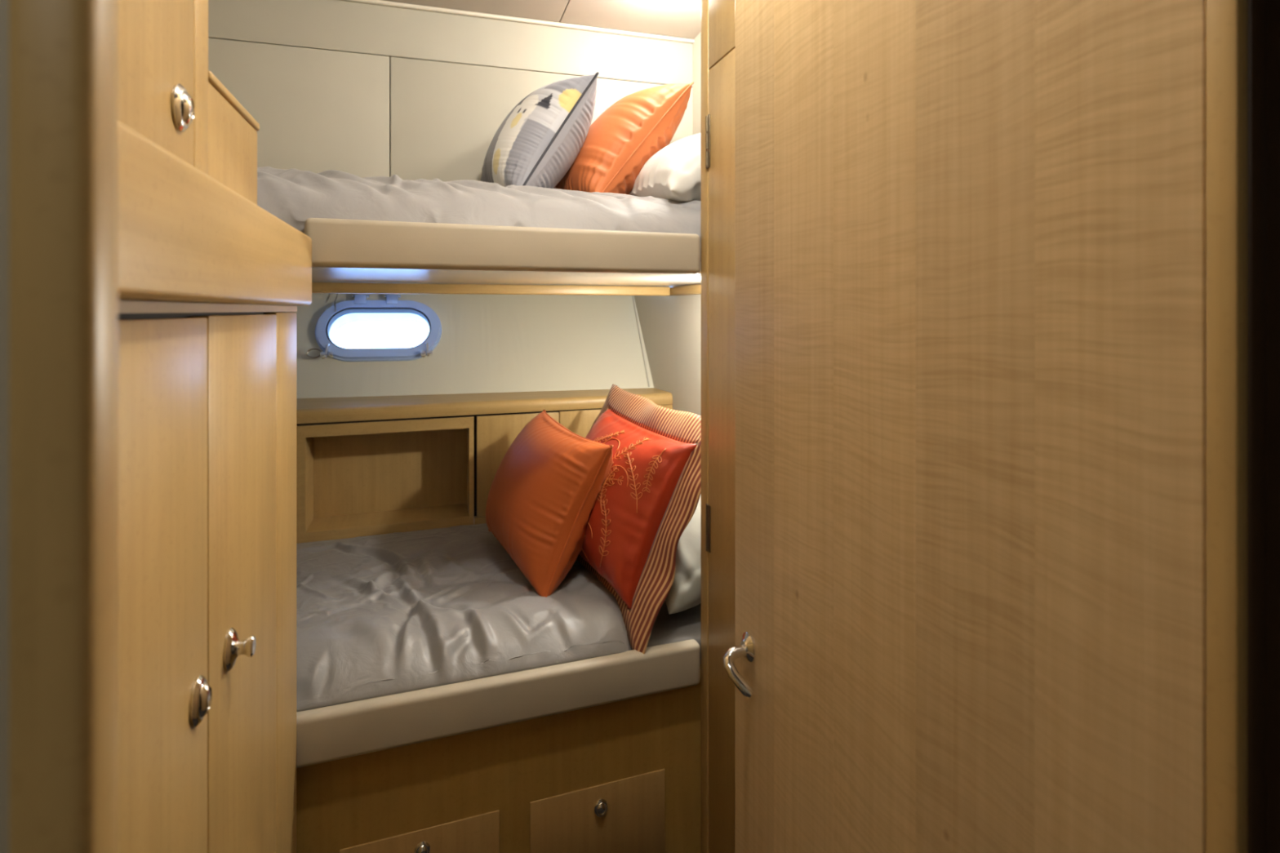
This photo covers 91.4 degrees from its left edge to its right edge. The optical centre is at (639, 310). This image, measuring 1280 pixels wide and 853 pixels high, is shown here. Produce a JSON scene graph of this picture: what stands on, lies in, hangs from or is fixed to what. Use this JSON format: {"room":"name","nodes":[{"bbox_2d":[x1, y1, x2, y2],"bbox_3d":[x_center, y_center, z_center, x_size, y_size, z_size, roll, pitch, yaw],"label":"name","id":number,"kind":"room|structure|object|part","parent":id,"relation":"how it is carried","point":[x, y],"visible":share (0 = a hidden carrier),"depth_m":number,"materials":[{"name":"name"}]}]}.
{"room":"boat cabin","nodes":[
{"label":"boat cabin","id":0,"kind":"room"},
{"bbox_2d":[233,293,653,398],"bbox_3d":[-0.834,0.088,2.518,1.860,0.580,0.334,0,0,-13],"label":"wall","id":1,"kind":"structure","parent":0,"point":[487,343],"depth_m":2.55,"materials":[{"name":"beige paint"}]},
{"bbox_2d":[306,293,441,361],"bbox_3d":[-1.042,0.085,2.494,0.482,0.325,0.265,0,0,-13],"label":"window","id":2,"kind":"structure","parent":1,"relation":"in","point":[340,314],"depth_m":2.48,"materials":[{"name":"metal"}]},
{"bbox_3d":[-1.214,0.162,2.353,0.080,0.037,0.018,0,0,-5],"label":"pull cord","id":3,"kind":"part","parent":2,"relation":"part of","materials":[{"name":"metal"}]},
{"bbox_2d":[296,387,672,543],"bbox_3d":[-0.762,0.621,2.316,1.752,0.598,0.364,0,0,-19],"label":"upper cabinet","id":4,"kind":"object","parent":1,"relation":"attached to","point":[373,465],"visible":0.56,"depth_m":2.21,"materials":[{"name":"brown wood"}]},
{"bbox_3d":[-1.062,0.647,2.037,1.006,0.546,0.018,0,0,-19],"label":"frame","id":5,"kind":"part","parent":4,"relation":"part of","materials":[{"name":"brown wood"}]},
{"bbox_3d":[-0.709,0.370,2.160,1.752,0.007,0.010,0,0,-19],"label":"rail","id":6,"kind":"part","parent":4,"relation":"part of","materials":[{"name":"brown wood"}]},
{"bbox_2d":[296,387,672,423],"bbox_3d":[-0.762,0.344,2.316,1.752,0.044,0.364,0,0,-19],"label":"shelf","id":7,"kind":"object","parent":4,"relation":"attached to","point":[401,409],"depth_m":2.21,"materials":[{"name":"brown wood"}]},
{"bbox_3d":[-0.437,0.549,2.245,0.291,0.352,0.022,0,0,-19],"label":"door","id":8,"kind":"part","parent":4,"relation":"part of","materials":[{"name":"brown wood"}]},
{"bbox_3d":[-0.153,0.548,2.340,0.302,0.354,0.022,0,0,-19],"label":"door","id":9,"kind":"part","parent":4,"relation":"part of","materials":[{"name":"brown wood"}]},
{"bbox_3d":[0.058,0.644,2.411,0.138,0.552,0.022,0,0,-19],"label":"panel","id":10,"kind":"part","parent":4,"relation":"part of","materials":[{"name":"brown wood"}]},
{"bbox_2d":[208,0,692,181],"bbox_3d":[-0.670,-0.565,2.118,1.885,0.890,0.054,0,0,-16],"label":"wall","id":11,"kind":"structure","parent":0,"point":[358,89],"depth_m":2.05,"materials":[{"name":"beige paint"}]},
{"bbox_3d":[-1.197,-0.477,1.951,0.775,0.714,0.018,0,0,-16],"label":"panel","id":12,"kind":"part","parent":11,"relation":"part of","materials":[{"name":"beige paint"}]},
{"bbox_3d":[-0.664,-0.923,2.101,1.883,0.174,0.018,0,0,-16],"label":"panel","id":13,"kind":"part","parent":11,"relation":"part of","materials":[{"name":"beige paint"}]},
{"bbox_2d":[304,217,701,296],"bbox_3d":[-0.663,-0.122,2.024,1.754,0.132,1.460,0,0,-19],"label":"upper berth","id":14,"kind":"object","parent":11,"relation":"attached to","point":[348,255],"visible":0.68,"depth_m":1.44,"materials":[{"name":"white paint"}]},
{"bbox_2d":[257,166,701,262],"bbox_3d":[-0.508,-0.234,1.693,1.714,0.226,0.666,0,0,-19],"label":"duvet","id":15,"kind":"object","parent":14,"relation":"on","point":[294,196],"visible":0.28,"depth_m":1.43,"materials":[{"name":"grey fabric"}]},
{"bbox_2d":[480,71,599,188],"bbox_3d":[-0.319,-0.508,1.918,0.305,0.391,0.376,0,0,-27],"label":"cushion","id":16,"kind":"object","parent":15,"relation":"on","point":[537,143],"visible":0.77,"depth_m":1.78,"materials":[{"name":"fabric"}]},
{"bbox_2d":[553,81,693,194],"bbox_3d":[-0.070,-0.519,2.024,0.372,0.411,0.354,0,0,-30],"label":"cushion","id":17,"kind":"object","parent":15,"relation":"on","point":[618,144],"visible":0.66,"depth_m":1.90,"materials":[{"name":"orange fabric"}]},
{"bbox_2d":[629,133,701,201],"bbox_3d":[0.141,-0.401,1.905,0.308,0.255,0.544,0,0,-18],"label":"pillow","id":18,"kind":"object","parent":15,"relation":"on","point":[673,172],"visible":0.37,"depth_m":1.69,"materials":[{"name":"white fabric"}]},
{"bbox_2d":[342,0,694,43],"bbox_3d":[-0.659,-1.002,2.085,1.883,0.013,0.016,0,0,-16],"label":"trim","id":19,"kind":"structure","parent":11,"relation":"attached to","point":[383,2],"depth_m":2.15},
{"bbox_3d":[-0.290,-0.477,2.206,1.105,0.714,0.018,0,0,-16],"label":"panel","id":20,"kind":"part","parent":11,"relation":"part of","materials":[{"name":"beige paint"}]},
{"bbox_2d":[384,0,701,39],"bbox_3d":[-0.303,-1.045,0.900,2.600,0.070,3.900,0,0,-19],"label":"ceiling","id":21,"kind":"structure","parent":0,"point":[673,18],"depth_m":2.11,"materials":[{"name":"beige paint"}]},
{"bbox_3d":[-0.716,-1.035,0.762,1.728,0.050,3.900,0,0,-19],"label":"panel","id":22,"kind":"part","parent":21,"relation":"part of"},
{"bbox_3d":[0.518,-1.035,1.176,0.868,0.050,3.900,0,0,-19],"label":"panel","id":23,"kind":"part","parent":21,"relation":"part of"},
{"bbox_2d":[0,0,1279,852],"bbox_3d":[-0.103,0.185,0.306,2.600,2.390,0.045,0,0,-19],"label":"wall","id":24,"kind":"structure","parent":0,"point":[1273,6],"depth_m":0.48,"materials":[{"name":"brown wood"}]},
{"bbox_2d":[8,0,117,852],"bbox_3d":[-0.235,0.330,0.256,0.028,2.100,0.028,0,0,-19],"label":"trim","id":25,"kind":"structure","parent":24,"relation":"attached to","point":[63,54],"depth_m":0.24,"materials":[{"name":"brown wood"}]},
{"bbox_2d":[723,0,1206,852],"bbox_3d":[0.293,0.340,0.800,0.093,2.040,0.703,0,0,-22],"label":"door","id":26,"kind":"structure","parent":24,"relation":"in","point":[970,236],"depth_m":0.67,"materials":[{"name":"brown wood"}]},
{"bbox_3d":[0.168,0.610,1.053,0.047,0.062,0.060,0,0,-22],"label":"lever handle","id":27,"kind":"part","parent":26,"relation":"part of","materials":[{"name":"silver metal"}]},
{"bbox_2d":[1206,0,1247,852],"bbox_3d":[0.437,0.330,0.465,0.014,2.100,0.020,0,0,-19],"label":"trim","id":28,"kind":"structure","parent":24,"relation":"attached to","point":[1226,20],"depth_m":0.46,"materials":[{"name":"brown wood"}]},
{"bbox_2d":[1247,0,1266,852],"bbox_3d":[0.453,0.330,0.469,0.019,2.100,0.022,0,0,-19],"label":"trim","id":29,"kind":"structure","parent":24,"relation":"attached to","point":[1256,9],"depth_m":0.46,"materials":[{"name":"brown wood"}]},
{"bbox_2d":[634,285,701,444],"bbox_3d":[0.208,0.630,2.262,0.048,1.500,1.328,0,0,-21],"label":"wall","id":30,"kind":"structure","parent":0,"point":[670,325],"depth_m":2.40,"materials":[{"name":"beige paint"}]},
{"bbox_2d":[631,295,649,386],"bbox_3d":[-0.002,0.100,2.707,0.008,0.437,0.257,0,0,-19],"label":"trim","id":31,"kind":"structure","parent":30,"relation":"attached to","point":[633,297],"depth_m":2.69,"materials":[{"name":"beige plastic"}]},
{"bbox_2d":[692,31,701,134],"bbox_3d":[0.318,-0.565,2.035,0.040,0.890,0.825,0,0,-19],"label":"wall","id":32,"kind":"structure","parent":0,"point":[696,46],"depth_m":2.30,"materials":[{"name":"beige paint"}]},
{"bbox_3d":[-0.073,1.410,0.218,2.600,0.060,2.460,0,0,-19],"label":"floor","id":33,"kind":"structure","parent":0,"visible":0},
{"bbox_2d":[117,120,311,852],"bbox_3d":[-0.793,0.616,0.662,0.638,1.528,1.040,0,0,-19],"label":"locker","id":34,"kind":"object","parent":33,"relation":"on","point":[206,393],"visible":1,"depth_m":0.72,"materials":[{"name":"brown wood"}]},
{"bbox_3d":[-0.464,0.669,0.558,0.019,1.322,0.394,0,0,-19],"label":"door","id":35,"kind":"part","parent":34,"relation":"part of","materials":[{"name":"brown wood"}]},
{"bbox_2d":[117,0,208,302],"bbox_3d":[-0.737,-0.509,0.440,0.602,0.998,0.584,0,0,-19],"label":"locker","id":36,"kind":"object","parent":34,"relation":"on","point":[162,45],"visible":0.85,"depth_m":0.68,"materials":[{"name":"brown wood"}]},
{"bbox_3d":[-0.477,-0.568,0.540,0.019,0.825,0.448,0,0,-19],"label":"door","id":37,"kind":"part","parent":36,"relation":"part of","materials":[{"name":"brown wood"}]},
{"bbox_3d":[-0.517,-0.230,0.710,0.014,0.054,0.042,0,0,-19],"label":"push knob","id":38,"kind":"part","parent":36,"relation":"part of","materials":[{"name":"silver metal"}]},
{"bbox_3d":[-0.498,0.444,0.711,0.014,0.054,0.042,0,0,-19],"label":"push knob","id":39,"kind":"part","parent":34,"relation":"part of","materials":[{"name":"silver metal"}]},
{"bbox_3d":[-0.530,-0.003,0.755,0.020,0.011,1.028,0,0,-19],"label":"rail","id":40,"kind":"part","parent":34,"relation":"part of","materials":[{"name":"brown wood"}]},
{"bbox_2d":[191,70,259,303],"bbox_3d":[-0.876,-0.162,0.833,0.590,0.302,0.247,0,0,-19],"label":"locker","id":41,"kind":"object","parent":34,"relation":"on","point":[232,130],"visible":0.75,"depth_m":0.90,"materials":[{"name":"brown wood"}]},
{"bbox_3d":[-0.583,0.668,0.912,0.020,1.324,0.347,0,0,-19],"label":"door","id":42,"kind":"part","parent":34,"relation":"part of","materials":[{"name":"brown wood"}]},
{"bbox_3d":[-0.527,0.446,0.825,0.030,0.054,0.042,0,0,-19],"label":"push knob","id":43,"kind":"part","parent":34,"relation":"part of","materials":[{"name":"silver metal"}]},
{"bbox_2d":[296,639,701,852],"bbox_3d":[-0.566,1.099,1.735,1.753,0.562,0.850,0,0,-19],"label":"lower berth","id":44,"kind":"object","parent":33,"relation":"on","point":[602,754],"visible":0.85,"depth_m":1.41,"materials":[{"name":"brown wood"}]},
{"bbox_3d":[-0.470,1.231,1.349,0.325,0.218,0.004,0,0,-19],"label":"drawer","id":45,"kind":"part","parent":44,"relation":"part of","materials":[{"name":"brown wood"}]},
{"bbox_3d":[-0.468,1.166,1.342,0.033,0.042,0.010,0,0,-19],"label":"push knob","id":46,"kind":"part","parent":44,"relation":"part of","materials":[{"name":"silver metal"}]},
{"bbox_3d":[-0.296,0.869,1.399,0.930,0.102,0.040,0,0,-19],"label":"rail","id":47,"kind":"part","parent":44,"relation":"part of","materials":[{"name":"beige leather"}]},
{"bbox_3d":[-0.095,1.231,1.475,0.328,0.218,0.004,0,0,-19],"label":"drawer","id":48,"kind":"part","parent":44,"relation":"part of","materials":[{"name":"brown wood"}]},
{"bbox_3d":[-0.091,1.174,1.469,0.033,0.042,0.010,0,0,-19],"label":"push knob","id":49,"kind":"part","parent":44,"relation":"part of","materials":[{"name":"silver metal"}]},
{"bbox_2d":[628,600,701,664],"bbox_3d":[-0.571,0.865,1.759,1.738,0.086,0.806,0,0,-19],"label":"mattress","id":50,"kind":"object","parent":44,"relation":"on","point":[684,625],"visible":0.02,"depth_m":1.62,"materials":[{"name":"grey fabric"}]},
{"bbox_2d":[296,523,630,711],"bbox_3d":[-0.678,0.777,1.713,1.126,0.129,0.828,0,0,-19],"label":"duvet","id":51,"kind":"object","parent":50,"relation":"on","point":[378,615],"visible":0.6,"depth_m":1.51,"materials":[{"name":"grey fabric"}]},
{"bbox_2d":[485,409,613,597],"bbox_3d":[-0.285,0.544,1.860,0.292,0.409,0.561,0,0,-31],"label":"cushion","id":52,"kind":"object","parent":51,"relation":"on","point":[544,490],"visible":0.97,"depth_m":1.67,"materials":[{"name":"orange fabric"}]},
{"bbox_2d":[576,383,701,653],"bbox_3d":[-0.058,0.548,1.814,0.298,0.586,0.705,0,0,-31],"label":"cushion","id":53,"kind":"object","parent":50,"relation":"on","point":[651,492],"visible":0.74,"depth_m":1.62,"materials":[{"name":"red fabric"}]},
{"bbox_2d":[665,493,701,613],"bbox_3d":[0.140,0.680,1.893,0.300,0.252,0.582,0,0,-16],"label":"pillow","id":54,"kind":"object","parent":50,"relation":"on","point":[685,593],"visible":0.16,"depth_m":1.63,"materials":[{"name":"grey fabric"}]},
{"bbox_2d":[701,0,734,852],"bbox_3d":[0.581,0.186,1.136,0.574,2.388,1.042,0,0,-19],"label":"door frame","id":55,"kind":"structure","parent":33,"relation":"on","point":[717,16],"depth_m":1.45,"materials":[{"name":"brown wood"}]},
{"bbox_3d":[0.272,-0.790,1.208,0.020,0.420,0.616,0,0,-19],"label":"door","id":56,"kind":"part","parent":55,"relation":"part of","materials":[{"name":"brown wood"}]}
]}

